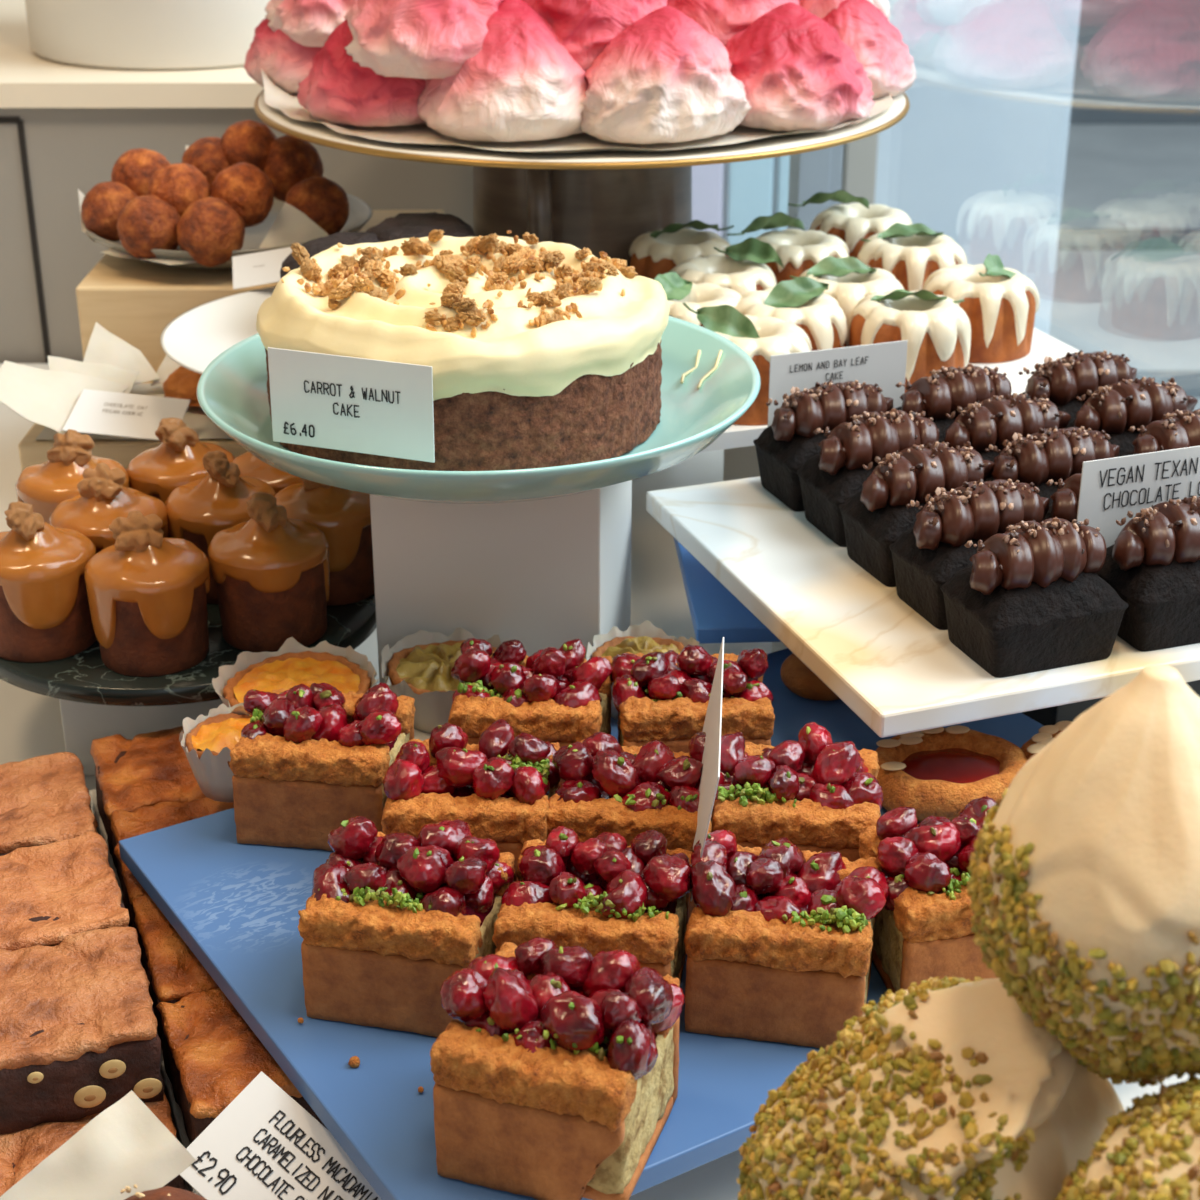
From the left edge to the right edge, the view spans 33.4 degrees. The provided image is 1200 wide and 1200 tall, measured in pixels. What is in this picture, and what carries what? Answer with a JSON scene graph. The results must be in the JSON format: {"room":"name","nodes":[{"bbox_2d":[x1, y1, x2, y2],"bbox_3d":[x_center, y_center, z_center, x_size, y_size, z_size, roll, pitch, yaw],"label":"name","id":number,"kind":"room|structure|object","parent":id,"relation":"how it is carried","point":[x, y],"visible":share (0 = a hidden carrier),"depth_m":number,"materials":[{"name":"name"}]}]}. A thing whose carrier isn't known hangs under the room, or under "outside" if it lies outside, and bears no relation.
{"room":"food shop","nodes":[
{"label":"food shop","id":0,"kind":"room"},
{"bbox_3d":[-0.355,1.189,0.899,3.690,0.050,4.650,0,24,0],"label":"floor","id":1,"kind":"structure","parent":0,"visible":0},
{"bbox_2d":[0,0,473,363],"bbox_3d":[-0.785,-0.049,2.184,1.630,1.138,0.705,0,24,0],"label":"base cabinet","id":2,"kind":"object","parent":1,"relation":"on","point":[64,128],"visible":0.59,"depth_m":1.67,"materials":[{"name":"grey paint"}]},
{"bbox_2d":[0,0,263,107],"bbox_3d":[-0.785,-0.558,1.952,1.630,0.020,0.705,0,24,0],"label":"countertop","id":3,"kind":"structure","parent":2,"relation":"on","point":[28,79],"depth_m":1.63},
{"bbox_2d":[25,0,269,69],"bbox_3d":[-0.372,-0.619,1.742,0.270,0.264,0.270,0,24,0],"label":"bowl","id":4,"kind":"object","parent":3,"relation":"on","point":[107,34],"visible":0.66,"depth_m":1.67,"materials":[{"name":"ceramic"}]},
{"bbox_2d":[0,364,1199,1199],"bbox_3d":[-0.426,0.095,1.118,2.148,0.040,1.355,0,24,0],"label":"countertop","id":5,"kind":"structure","parent":1,"relation":"on","point":[31,726],"depth_m":1.25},
{"bbox_2d":[0,1094,185,1196],"bbox_3d":[-0.206,0.211,0.771,0.082,0.038,0.077,-9,26,-18],"label":"brownie","id":6,"kind":"object","parent":5,"relation":"on","point":[22,1151],"visible":0.24,"depth_m":0.75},
{"bbox_2d":[0,927,163,1133],"bbox_3d":[-0.217,0.168,0.783,0.082,0.038,0.078,-8,26,-17],"label":"brownie","id":7,"kind":"object","parent":6,"relation":"on","point":[78,1021],"visible":0.99,"depth_m":0.76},
{"bbox_2d":[0,1090,206,1199],"bbox_3d":[-0.156,0.228,0.673,0.097,0.086,0.061,22,33,40],"label":"price card","id":8,"kind":"object","parent":5,"relation":"on","point":[125,1152],"visible":1,"depth_m":0.69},
{"bbox_2d":[18,383,247,471],"bbox_3d":[-0.254,-0.068,1.291,0.200,0.113,0.120,0,24,0],"label":"box","id":9,"kind":"object","parent":5,"relation":"on","point":[32,451],"visible":0.1,"depth_m":1.22,"materials":[{"name":"brown wood"}]},
{"bbox_2d":[0,322,231,440],"bbox_3d":[-0.264,-0.134,1.247,0.201,0.044,0.136,0,24,0],"label":"sheet","id":10,"kind":"object","parent":9,"relation":"on","point":[47,398],"visible":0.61,"depth_m":1.24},
{"bbox_2d":[62,389,190,440],"bbox_3d":[-0.284,-0.111,1.204,0.067,0.016,0.047,1,25,2],"label":"price card","id":11,"kind":"object","parent":10,"relation":"on","point":[98,412],"visible":0.97,"depth_m":1.21,"materials":[{"name":"paper"}]},
{"bbox_2d":[59,699,222,774],"bbox_3d":[-0.230,0.039,1.109,0.115,0.069,0.110,-1,25,-3],"label":"round board riser","id":12,"kind":"object","parent":5,"relation":"on","point":[82,723],"visible":0.04,"depth_m":1.06,"materials":[{"name":"white paint"}]},
{"bbox_2d":[0,594,376,705],"bbox_3d":[-0.230,0.003,1.093,0.224,0.011,0.224,0,24,0],"label":"round board","id":13,"kind":"object","parent":12,"relation":"on","point":[83,677],"visible":0.19,"depth_m":1.00,"materials":[{"name":"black stone"}]},
{"bbox_2d":[0,501,96,662],"bbox_3d":[-0.288,-0.015,1.023,0.062,0.078,0.062,-10,26,-21],"label":"cake","id":14,"kind":"object","parent":13,"relation":"on","point":[45,616],"visible":0.98,"depth_m":1.00,"materials":[{"name":"food"}]},
{"bbox_2d":[15,429,129,523],"bbox_3d":[-0.294,-0.058,1.119,0.062,0.078,0.062,-2,25,-5],"label":"cake","id":15,"kind":"object","parent":13,"relation":"on","point":[45,485],"visible":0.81,"depth_m":1.10,"materials":[{"name":"food"}]},
{"bbox_2d":[49,463,168,552],"bbox_3d":[-0.262,-0.036,1.071,0.062,0.077,0.062,-20,31,-37],"label":"cake","id":16,"kind":"object","parent":13,"relation":"on","point":[102,498],"visible":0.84,"depth_m":1.05,"materials":[{"name":"food"}]},
{"bbox_2d":[84,510,209,676],"bbox_3d":[-0.228,-0.008,1.008,0.062,0.078,0.062,-14,28,-29],"label":"cake","id":17,"kind":"object","parent":13,"relation":"on","point":[147,591],"visible":1,"depth_m":0.99,"materials":[{"name":"food"}]},
{"bbox_2d":[127,418,234,537],"bbox_3d":[-0.237,-0.067,1.139,0.062,0.078,0.062,0,25,-1],"label":"cake","id":18,"kind":"object","parent":13,"relation":"on","point":[177,461],"visible":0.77,"depth_m":1.12,"materials":[{"name":"food"}]},
{"bbox_2d":[165,451,275,604],"bbox_3d":[-0.204,-0.045,1.087,0.061,0.079,0.062,-13,27,-26],"label":"cake","id":19,"kind":"object","parent":13,"relation":"on","point":[197,510],"visible":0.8,"depth_m":1.07,"materials":[{"name":"food"}]},
{"bbox_2d":[208,492,329,651],"bbox_3d":[-0.171,-0.020,1.033,0.062,0.079,0.062,-5,25,-11],"label":"cake","id":20,"kind":"object","parent":13,"relation":"on","point":[270,571],"visible":0.99,"depth_m":1.02,"materials":[{"name":"food"}]},
{"bbox_2d":[274,478,374,605],"bbox_3d":[-0.147,-0.043,1.086,0.062,0.078,0.061,-6,25,-13],"label":"cake","id":21,"kind":"object","parent":13,"relation":"on","point":[343,516],"visible":0.41,"depth_m":1.07,"materials":[{"name":"food"}]},
{"bbox_2d":[89,789,203,1197],"bbox_3d":[-0.173,0.162,0.902,0.072,0.017,0.318,-9,26,-18],"label":"tray","id":22,"kind":"object","parent":5,"relation":"on","point":[176,1113],"visible":0.14,"depth_m":0.81,"materials":[{"name":"black"}]},
{"bbox_2d":[90,726,205,867],"bbox_3d":[-0.211,0.094,0.985,0.072,0.038,0.077,-8,26,-17],"label":"brownie","id":23,"kind":"object","parent":22,"relation":"on","point":[152,768],"visible":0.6,"depth_m":0.97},
{"bbox_2d":[110,797,233,942],"bbox_3d":[-0.185,0.124,0.919,0.072,0.038,0.076,-8,26,-17],"label":"brownie","id":24,"kind":"object","parent":22,"relation":"on","point":[125,824],"visible":0.16,"depth_m":0.93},
{"bbox_2d":[133,893,218,1049],"bbox_3d":[-0.159,0.153,0.854,0.072,0.039,0.076,-9,26,-18],"label":"brownie","id":25,"kind":"object","parent":22,"relation":"on","point":[173,972],"visible":0.25,"depth_m":0.83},
{"bbox_2d":[156,988,326,1143],"bbox_3d":[-0.133,0.184,0.789,0.071,0.038,0.077,-9,26,-19],"label":"brownie","id":26,"kind":"object","parent":22,"relation":"on","point":[211,1054],"visible":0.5,"depth_m":0.77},
{"bbox_2d":[76,210,443,382],"bbox_3d":[-0.234,-0.177,1.463,0.230,0.168,0.220,0,24,0],"label":"wooden box","id":27,"kind":"object","parent":5,"relation":"on","point":[134,300],"visible":0.22,"depth_m":1.34,"materials":[{"name":"brown wood"}]},
{"bbox_2d":[81,193,371,268],"bbox_3d":[-0.262,-0.260,1.414,0.202,0.024,0.202,0,24,0],"label":"bowl","id":28,"kind":"object","parent":27,"relation":"on","point":[360,212],"visible":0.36,"depth_m":1.41,"materials":[{"name":"grey ceramic"}]},
{"bbox_2d":[117,195,180,257],"bbox_3d":[-0.301,-0.248,1.336,0.043,0.044,0.043,-6,25,-14],"label":"dough ball","id":29,"kind":"object","parent":28,"relation":"in","point":[146,223],"visible":0.94,"depth_m":1.32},
{"bbox_2d":[176,197,244,266],"bbox_3d":[-0.258,-0.244,1.327,0.044,0.045,0.045,15,29,30],"label":"dough ball","id":30,"kind":"object","parent":28,"relation":"in","point":[210,229],"visible":1,"depth_m":1.31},
{"bbox_2d":[179,1071,380,1199],"bbox_3d":[-0.107,0.211,0.712,0.090,0.046,0.041,18,30,34],"label":"price card","id":31,"kind":"object","parent":5,"relation":"on","point":[263,1145],"visible":0.96,"depth_m":0.72,"materials":[{"name":"paper"}]},
{"bbox_2d":[370,480,631,683],"bbox_3d":[-0.049,-0.002,1.064,0.116,0.182,0.110,4,25,8],"label":"box","id":32,"kind":"object","parent":5,"relation":"on","point":[542,574],"visible":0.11,"depth_m":1.00,"materials":[{"name":"white paint"}]},
{"bbox_2d":[197,316,760,503],"bbox_3d":[-0.060,-0.098,1.012,0.281,0.035,0.281,0,24,0],"label":"plate","id":33,"kind":"object","parent":32,"relation":"on","point":[232,389],"visible":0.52,"depth_m":0.97,"materials":[{"name":"teal ceramic"}]},
{"bbox_2d":[268,347,434,462],"bbox_3d":[-0.114,-0.089,0.917,0.083,0.046,0.002,9,26,18],"label":"price card","id":34,"kind":"object","parent":33,"relation":"on","point":[352,404],"visible":1,"depth_m":0.92,"materials":[{"name":"paper"}]},
{"bbox_2d":[256,229,669,470],"bbox_3d":[-0.067,-0.133,1.001,0.204,0.086,0.204,0,24,0],"label":"cake","id":35,"kind":"object","parent":33,"relation":"on","point":[542,354],"visible":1,"depth_m":0.94,"materials":[{"name":"beige food"}]},
{"bbox_2d":[254,68,909,266],"bbox_3d":[-0.013,-0.249,1.458,0.457,0.304,0.457,12,27,24],"label":"cake stand","id":36,"kind":"object","parent":5,"relation":"on","point":[579,190],"visible":0.31,"depth_m":1.34,"materials":[{"name":"beige ceramic"}]},
{"bbox_2d":[244,18,322,92],"bbox_3d":[-0.201,-0.403,1.419,0.106,0.074,0.101,-16,28,-32],"label":"meringue","id":37,"kind":"object","parent":36,"relation":"on","point":[285,61],"visible":0.39,"depth_m":1.39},
{"bbox_2d":[265,0,355,46],"bbox_3d":[-0.182,-0.429,1.401,0.108,0.069,0.106,-2,25,-4],"label":"meringue","id":38,"kind":"object","parent":37,"relation":"on","point":[309,23],"visible":0.48,"depth_m":1.36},
{"bbox_2d":[297,19,425,126],"bbox_3d":[-0.143,-0.356,1.312,0.114,0.073,0.109,-3,23,-7],"label":"meringue","id":39,"kind":"object","parent":36,"relation":"on","point":[336,90],"visible":0.46,"depth_m":1.28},
{"bbox_2d":[343,0,502,78],"bbox_3d":[-0.107,-0.384,1.282,0.125,0.089,0.130,18,30,34],"label":"meringue","id":40,"kind":"object","parent":39,"relation":"on","point":[420,39],"visible":0.7,"depth_m":1.24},
{"bbox_2d":[417,0,587,141],"bbox_3d":[-0.056,-0.340,1.271,0.123,0.083,0.118,14,28,28],"label":"meringue","id":41,"kind":"object","parent":36,"relation":"on","point":[523,84],"visible":0.82,"depth_m":1.24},
{"bbox_2d":[523,0,666,70],"bbox_3d":[-0.013,-0.392,1.299,0.122,0.089,0.119,-9,26,-19],"label":"meringue","id":42,"kind":"object","parent":41,"relation":"on","point":[584,28],"visible":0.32,"depth_m":1.26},
{"bbox_2d":[580,6,751,143],"bbox_3d":[0.040,-0.333,1.261,0.110,0.079,0.110,13,27,26],"label":"meringue","id":43,"kind":"object","parent":36,"relation":"on","point":[663,78],"visible":0.99,"depth_m":1.23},
{"bbox_2d":[725,2,874,131],"bbox_3d":[0.123,-0.352,1.307,0.112,0.074,0.116,-14,28,-28],"label":"meringue","id":44,"kind":"object","parent":36,"relation":"on","point":[796,71],"visible":0.88,"depth_m":1.27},
{"bbox_2d":[822,0,915,99],"bbox_3d":[0.174,-0.391,1.396,0.098,0.069,0.104,-10,28,-20],"label":"meringue","id":45,"kind":"object","parent":36,"relation":"on","point":[877,44],"visible":0.59,"depth_m":1.37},
{"bbox_2d":[723,445,759,480],"bbox_3d":[0.191,-0.107,1.349,0.170,0.135,0.150,-9,26,-18],"label":"tray","id":46,"kind":"object","parent":5,"relation":"on","point":[741,462],"visible":0.02,"depth_m":1.37,"materials":[{"name":"white paint"}]},
{"bbox_2d":[699,328,1078,452],"bbox_3d":[0.133,-0.172,1.317,0.298,0.010,0.325,-9,26,-18],"label":"tray","id":47,"kind":"object","parent":46,"relation":"on","point":[1043,345],"visible":0.02,"depth_m":1.24,"materials":[{"name":"white paint"}]},
{"bbox_2d":[629,220,733,279],"bbox_3d":[0.056,-0.229,1.359,0.074,0.060,0.075,-7,25,-15],"label":"bundt cake","id":48,"kind":"object","parent":47,"relation":"on","point":[652,254],"visible":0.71,"depth_m":1.34,"materials":[{"name":"white food"}]},
{"bbox_2d":[670,237,783,295],"bbox_3d":[0.079,-0.200,1.293,0.078,0.060,0.072,1,25,2],"label":"bundt cake","id":49,"kind":"object","parent":47,"relation":"on","point":[746,270],"visible":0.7,"depth_m":1.29,"materials":[{"name":"white food"}]},
{"bbox_2d":[683,302,811,425],"bbox_3d":[0.085,-0.142,1.167,0.076,0.060,0.074,2,25,5],"label":"bundt cake","id":50,"kind":"object","parent":47,"relation":"on","point":[761,338],"visible":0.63,"depth_m":1.15,"materials":[{"name":"white food"}]},
{"bbox_2d":[727,212,848,283],"bbox_3d":[0.134,-0.230,1.356,0.075,0.064,0.072,20,31,37],"label":"bundt cake","id":51,"kind":"object","parent":47,"relation":"on","point":[798,250],"visible":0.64,"depth_m":1.34,"materials":[{"name":"white food"}]},
{"bbox_2d":[735,276,846,350],"bbox_3d":[0.113,-0.166,1.222,0.074,0.058,0.077,-1,25,-3],"label":"bundt cake","id":52,"kind":"object","parent":47,"relation":"on","point":[802,302],"visible":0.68,"depth_m":1.21,"materials":[{"name":"white food"}]},
{"bbox_2d":[768,340,907,426],"bbox_3d":[0.132,-0.106,1.113,0.084,0.070,0.001,-9,26,-18],"label":"price card","id":53,"kind":"object","parent":47,"relation":"on","point":[883,364],"visible":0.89,"depth_m":1.10,"materials":[{"name":"paper"}]},
{"bbox_2d":[790,256,903,346],"bbox_3d":[0.157,-0.189,1.273,0.074,0.057,0.076,-2,25,-5],"label":"bundt cake","id":54,"kind":"object","parent":47,"relation":"on","point":[849,280],"visible":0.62,"depth_m":1.26,"materials":[{"name":"white food"}]},
{"bbox_2d":[788,190,911,257],"bbox_3d":[0.186,-0.260,1.424,0.077,0.063,0.074,-16,29,-31],"label":"bundt cake","id":55,"kind":"object","parent":47,"relation":"on","point":[852,222],"visible":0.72,"depth_m":1.41,"materials":[{"name":"white food"}]},
{"bbox_2d":[849,289,970,392],"bbox_3d":[0.188,-0.163,1.217,0.073,0.056,0.075,-2,25,-4],"label":"bundt cake","id":56,"kind":"object","parent":47,"relation":"on","point":[937,330],"visible":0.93,"depth_m":1.19,"materials":[{"name":"white food"}]},
{"bbox_2d":[857,223,966,290],"bbox_3d":[0.210,-0.224,1.354,0.074,0.055,0.074,-2,25,-5],"label":"bundt cake","id":57,"kind":"object","parent":47,"relation":"on","point":[911,253],"visible":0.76,"depth_m":1.33,"materials":[{"name":"white food"}]},
{"bbox_2d":[922,253,1039,362],"bbox_3d":[0.241,-0.191,1.272,0.073,0.061,0.075,-5,25,-10],"label":"bundt cake","id":58,"kind":"object","parent":47,"relation":"on","point":[1000,304],"visible":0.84,"depth_m":1.25,"materials":[{"name":"white food"}]},
{"bbox_2d":[771,642,786,652],"bbox_3d":[0.155,0.018,1.140,0.100,0.081,0.100,-1,25,-3],"label":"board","id":59,"kind":"object","parent":5,"relation":"on","point":[776,646],"visible":0.02,"depth_m":1.17,"materials":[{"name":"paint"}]},
{"bbox_2d":[674,538,780,643],"bbox_3d":[0.165,-0.023,1.123,0.240,0.009,0.190,-1,25,-3],"label":"blue riser","id":60,"kind":"object","parent":59,"relation":"on","point":[716,613],"visible":0.16,"depth_m":1.05,"materials":[{"name":"blue paint"}]},
{"bbox_2d":[1021,680,1199,725],"bbox_3d":[0.270,0.015,1.103,0.120,0.118,0.130,-9,26,-18],"label":"slab riser","id":61,"kind":"object","parent":5,"relation":"on","point":[1067,712],"visible":0.02,"depth_m":1.04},
{"bbox_2d":[646,476,1199,737],"bbox_3d":[0.226,-0.023,1.030,0.327,0.012,0.280,-9,26,-18],"label":"marble slab","id":62,"kind":"object","parent":61,"relation":"on","point":[899,673],"visible":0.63,"depth_m":0.94,"materials":[{"name":"stone"}]},
{"bbox_2d":[753,380,893,511],"bbox_3d":[0.126,-0.088,1.083,0.078,0.063,0.052,-9,26,-19],"label":"loaf","id":63,"kind":"object","parent":62,"relation":"on","point":[783,447],"visible":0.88,"depth_m":1.06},
{"bbox_2d":[797,408,938,546],"bbox_3d":[0.145,-0.068,1.038,0.076,0.063,0.052,-9,26,-18],"label":"loaf","id":64,"kind":"object","parent":62,"relation":"on","point":[829,478],"visible":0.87,"depth_m":1.02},
{"bbox_2d":[839,441,994,586],"bbox_3d":[0.163,-0.048,0.993,0.080,0.063,0.052,-9,26,-19],"label":"loaf","id":65,"kind":"object","parent":62,"relation":"on","point":[876,516],"visible":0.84,"depth_m":0.97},
{"bbox_2d":[895,363,1011,440],"bbox_3d":[0.197,-0.099,1.106,0.077,0.063,0.052,-9,26,-19],"label":"loaf","id":66,"kind":"object","parent":62,"relation":"on","point":[946,389],"visible":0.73,"depth_m":1.08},
{"bbox_2d":[889,479,1049,629],"bbox_3d":[0.181,-0.027,0.948,0.078,0.063,0.052,-9,26,-18],"label":"loaf","id":67,"kind":"object","parent":62,"relation":"on","point":[926,555],"visible":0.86,"depth_m":0.93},
{"bbox_2d":[939,393,1070,461],"bbox_3d":[0.215,-0.079,1.061,0.080,0.063,0.051,-9,26,-18],"label":"loaf","id":68,"kind":"object","parent":62,"relation":"on","point":[994,420],"visible":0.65,"depth_m":1.04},
{"bbox_2d":[940,517,1127,677],"bbox_3d":[0.198,-0.007,0.903,0.076,0.063,0.052,-9,26,-18],"label":"loaf","id":69,"kind":"object","parent":62,"relation":"on","point":[1032,597],"visible":1,"depth_m":0.89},
{"bbox_2d":[985,425,1119,504],"bbox_3d":[0.231,-0.058,1.016,0.078,0.063,0.052,-8,26,-17],"label":"loaf","id":70,"kind":"object","parent":62,"relation":"on","point":[1054,453],"visible":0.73,"depth_m":0.99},
{"bbox_2d":[1019,350,1136,423],"bbox_3d":[0.272,-0.111,1.131,0.078,0.063,0.052,-9,26,-19],"label":"loaf","id":71,"kind":"object","parent":62,"relation":"on","point":[1066,378],"visible":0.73,"depth_m":1.11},
{"bbox_2d":[1065,377,1197,454],"bbox_3d":[0.290,-0.090,1.086,0.080,0.063,0.052,-8,26,-17],"label":"loaf","id":72,"kind":"object","parent":62,"relation":"on","point":[1117,407],"visible":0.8,"depth_m":1.06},
{"bbox_2d":[1077,446,1199,547],"bbox_3d":[0.267,-0.035,0.949,0.096,0.076,0.001,-9,26,-18],"label":"price card","id":73,"kind":"object","parent":62,"relation":"on","point":[1110,488],"visible":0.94,"depth_m":0.93,"materials":[{"name":"paper"}]},
{"bbox_2d":[1096,496,1199,651],"bbox_3d":[0.270,-0.017,0.927,0.080,0.063,0.052,-8,26,-17],"label":"loaf","id":74,"kind":"object","parent":62,"relation":"on","point":[1153,564],"visible":0.98,"depth_m":0.91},
{"bbox_3d":[-0.232,0.182,0.837,0.081,0.037,0.077,-8,26,-17],"label":"brownie","id":75,"kind":"object","parent":5,"relation":"on","visible":0},
{"bbox_2d":[0,831,129,951],"bbox_3d":[-0.244,0.138,0.849,0.082,0.038,0.077,-9,26,-19],"label":"brownie","id":76,"kind":"object","parent":75,"relation":"on","point":[51,892],"visible":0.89,"depth_m":0.84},
{"label":"brownie","id":77,"kind":"object","parent":5,"relation":"on","visible":0},
{"bbox_2d":[0,752,94,855],"bbox_3d":[-0.273,0.107,0.917,0.079,0.038,0.079,-8,26,-17],"label":"brownie","id":78,"kind":"object","parent":77,"relation":"on","point":[45,799],"visible":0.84,"depth_m":0.91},
{"bbox_3d":[-0.132,-0.076,1.254,0.090,0.158,0.090,0,24,0],"label":"dessert plate riser","id":79,"kind":"object","parent":5,"relation":"on","visible":0},
{"bbox_2d":[160,286,275,373],"bbox_3d":[-0.152,-0.156,1.217,0.225,0.018,0.225,0,24,0],"label":"dessert plate","id":80,"kind":"object","parent":79,"relation":"on","point":[197,336],"visible":0.24,"depth_m":1.24,"materials":[{"name":"white ceramic"}]},
{"bbox_3d":[0.125,0.267,0.581,0.100,0.093,0.100,0,24,0],"label":"plate","id":81,"kind":"object","parent":5,"relation":"on","visible":0},
{"bbox_3d":[0.132,0.223,0.555,0.194,0.007,0.194,0,24,0],"label":"plate","id":82,"kind":"object","parent":81,"relation":"on","visible":0},
{"bbox_2d":[737,976,1124,1199],"bbox_3d":[0.098,0.160,0.569,0.116,0.106,0.118,0,24,0],"label":"meringue","id":83,"kind":"object","parent":82,"relation":"on","point":[943,1089],"visible":0.86,"depth_m":0.54,"materials":[{"name":"food"}]},
{"bbox_2d":[967,664,1199,1087],"bbox_3d":[0.146,0.074,0.534,0.093,0.116,0.090,-12,27,-25],"label":"meringue","id":84,"kind":"object","parent":83,"relation":"on","point":[1083,888],"visible":1,"depth_m":0.51,"materials":[{"name":"food"}]},
{"bbox_2d":[1055,1076,1199,1199],"bbox_3d":[0.159,0.176,0.508,0.108,0.120,0.105,0,24,0],"label":"meringue","id":85,"kind":"object","parent":82,"relation":"on","point":[1150,1150],"visible":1,"depth_m":0.50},
{"label":"tray","id":86,"kind":"object","parent":5,"relation":"on","visible":0},
{"bbox_2d":[414,729,430,740],"bbox_3d":[-0.108,0.069,0.977,0.155,0.009,0.060,-15,28,-29],"label":"tray","id":87,"kind":"object","parent":86,"relation":"on","point":[422,736],"visible":0.02,"depth_m":0.97,"materials":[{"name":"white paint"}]},
{"bbox_2d":[179,703,250,801],"bbox_3d":[-0.169,0.071,0.921,0.048,0.033,0.047,9,26,19],"label":"tart","id":88,"kind":"object","parent":87,"relation":"on","point":[207,742],"visible":0.6,"depth_m":0.91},
{"bbox_2d":[212,637,378,715],"bbox_3d":[-0.146,0.050,0.968,0.081,0.033,0.078,9,26,19],"label":"tart","id":89,"kind":"object","parent":87,"relation":"on","point":[345,669],"visible":0.57,"depth_m":0.98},
{"bbox_2d":[381,627,500,733],"bbox_3d":[-0.074,0.041,0.986,0.067,0.034,0.068,-3,25,-7],"label":"tart","id":90,"kind":"object","parent":87,"relation":"on","point":[419,665],"visible":0.57,"depth_m":0.98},
{"bbox_3d":[0.028,0.144,0.888,0.220,0.060,0.160,-15,28,-29],"label":"block","id":91,"kind":"object","parent":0,"visible":0},
{"bbox_2d":[119,648,1043,1199],"bbox_3d":[0.047,0.117,0.865,0.420,0.010,0.302,-15,28,-29],"label":"serving board","id":92,"kind":"object","parent":91,"relation":"on","point":[236,906],"visible":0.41,"depth_m":0.75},
{"bbox_2d":[229,682,415,850],"bbox_3d":[-0.121,0.068,0.884,0.077,0.064,0.067,4,25,8],"label":"slice","id":93,"kind":"object","parent":92,"relation":"on","point":[307,761],"visible":0.98,"depth_m":0.86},
{"bbox_2d":[298,816,516,1036],"bbox_3d":[-0.074,0.121,0.768,0.074,0.064,0.065,6,25,13],"label":"slice","id":94,"kind":"object","parent":92,"relation":"on","point":[386,920],"visible":1,"depth_m":0.75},
{"bbox_2d":[381,719,560,880],"bbox_3d":[-0.052,0.088,0.841,0.072,0.062,0.066,2,25,5],"label":"slice","id":95,"kind":"object","parent":92,"relation":"on","point":[502,785],"visible":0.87,"depth_m":0.82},
{"bbox_2d":[448,638,612,783],"bbox_3d":[-0.032,0.052,0.918,0.074,0.064,0.066,3,25,6],"label":"slice","id":96,"kind":"object","parent":92,"relation":"on","point":[551,694],"visible":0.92,"depth_m":0.90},
{"bbox_2d":[430,937,684,1199],"bbox_3d":[-0.015,0.154,0.684,0.080,0.072,0.072,8,26,17],"label":"slice","id":97,"kind":"object","parent":92,"relation":"on","point":[557,1077],"visible":1,"depth_m":0.66,"materials":[{"name":"food"}]},
{"bbox_2d":[492,826,692,986],"bbox_3d":[0.000,0.122,0.766,0.072,0.062,0.066,4,25,8],"label":"slice","id":98,"kind":"object","parent":92,"relation":"on","point":[600,893],"visible":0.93,"depth_m":0.74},
{"bbox_2d":[545,732,725,920],"bbox_3d":[0.016,0.090,0.836,0.075,0.064,0.066,5,25,11],"label":"slice","id":99,"kind":"object","parent":92,"relation":"on","point":[609,786],"visible":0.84,"depth_m":0.81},
{"bbox_2d":[690,637,723,901],"bbox_3d":[0.043,0.066,0.802,0.010,0.060,0.114,2,25,4],"label":"price card","id":100,"kind":"object","parent":99,"relation":"on","point":[710,773],"visible":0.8,"depth_m":0.79,"materials":[{"name":"paper"}]},
{"bbox_2d":[611,644,774,752],"bbox_3d":[0.042,0.052,0.919,0.073,0.063,0.065,-1,25,-2],"label":"slice","id":101,"kind":"object","parent":92,"relation":"on","point":[663,697],"visible":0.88,"depth_m":0.90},
{"bbox_2d":[684,829,888,1048],"bbox_3d":[0.071,0.125,0.760,0.076,0.062,0.066,5,25,10],"label":"slice","id":102,"kind":"object","parent":92,"relation":"on","point":[779,939],"visible":0.98,"depth_m":0.74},
{"bbox_2d":[711,722,883,861],"bbox_3d":[0.080,0.089,0.838,0.077,0.063,0.066,3,25,5],"label":"slice","id":103,"kind":"object","parent":92,"relation":"on","point":[813,791],"visible":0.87,"depth_m":0.81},
{"bbox_2d":[858,796,997,993],"bbox_3d":[0.143,0.115,0.780,0.077,0.064,0.065,-4,25,-9],"label":"slice","id":104,"kind":"object","parent":92,"relation":"on","point":[923,931],"visible":0.58,"depth_m":0.76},
{"bbox_2d":[876,725,1027,821],"bbox_3d":[0.158,0.079,0.904,0.077,0.022,0.065,-4,25,-9],"label":"tart","id":105,"kind":"object","parent":92,"relation":"on","point":[937,772],"visible":0.84,"depth_m":0.90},
{"label":"window","id":106,"kind":"structure","parent":0,"visible":0},
{"bbox_2d":[787,145,842,230],"bbox_3d":[0.183,-1.058,1.381,0.042,1.900,0.020,-9,26,-18],"label":"window","id":107,"kind":"structure","parent":106,"relation":"attached to","point":[811,173],"depth_m":1.69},
{"label":"outside","id":108,"kind":"structure","parent":0,"visible":0},
{"bbox_2d":[1049,0,1199,410],"bbox_3d":[5.620,-0.754,5.151,10.000,0.001,12.000,0,24,0],"label":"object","id":109,"kind":"structure","parent":108,"point":[1143,306],"depth_m":6.37,"materials":[{"name":"glass"}]},
{"bbox_2d":[692,0,1080,334],"bbox_3d":[0.300,-1.241,3.036,0.900,2.600,0.205,0,24,0],"label":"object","id":110,"kind":"structure","parent":109,"relation":"on","point":[977,156],"depth_m":3.20,"materials":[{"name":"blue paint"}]},
{"bbox_2d":[1057,108,1199,397],"bbox_3d":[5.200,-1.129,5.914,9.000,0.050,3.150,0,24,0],"label":"shelf","id":111,"kind":"object","parent":109,"relation":"on","point":[1068,239],"depth_m":5.67,"materials":[{"name":"stone"}]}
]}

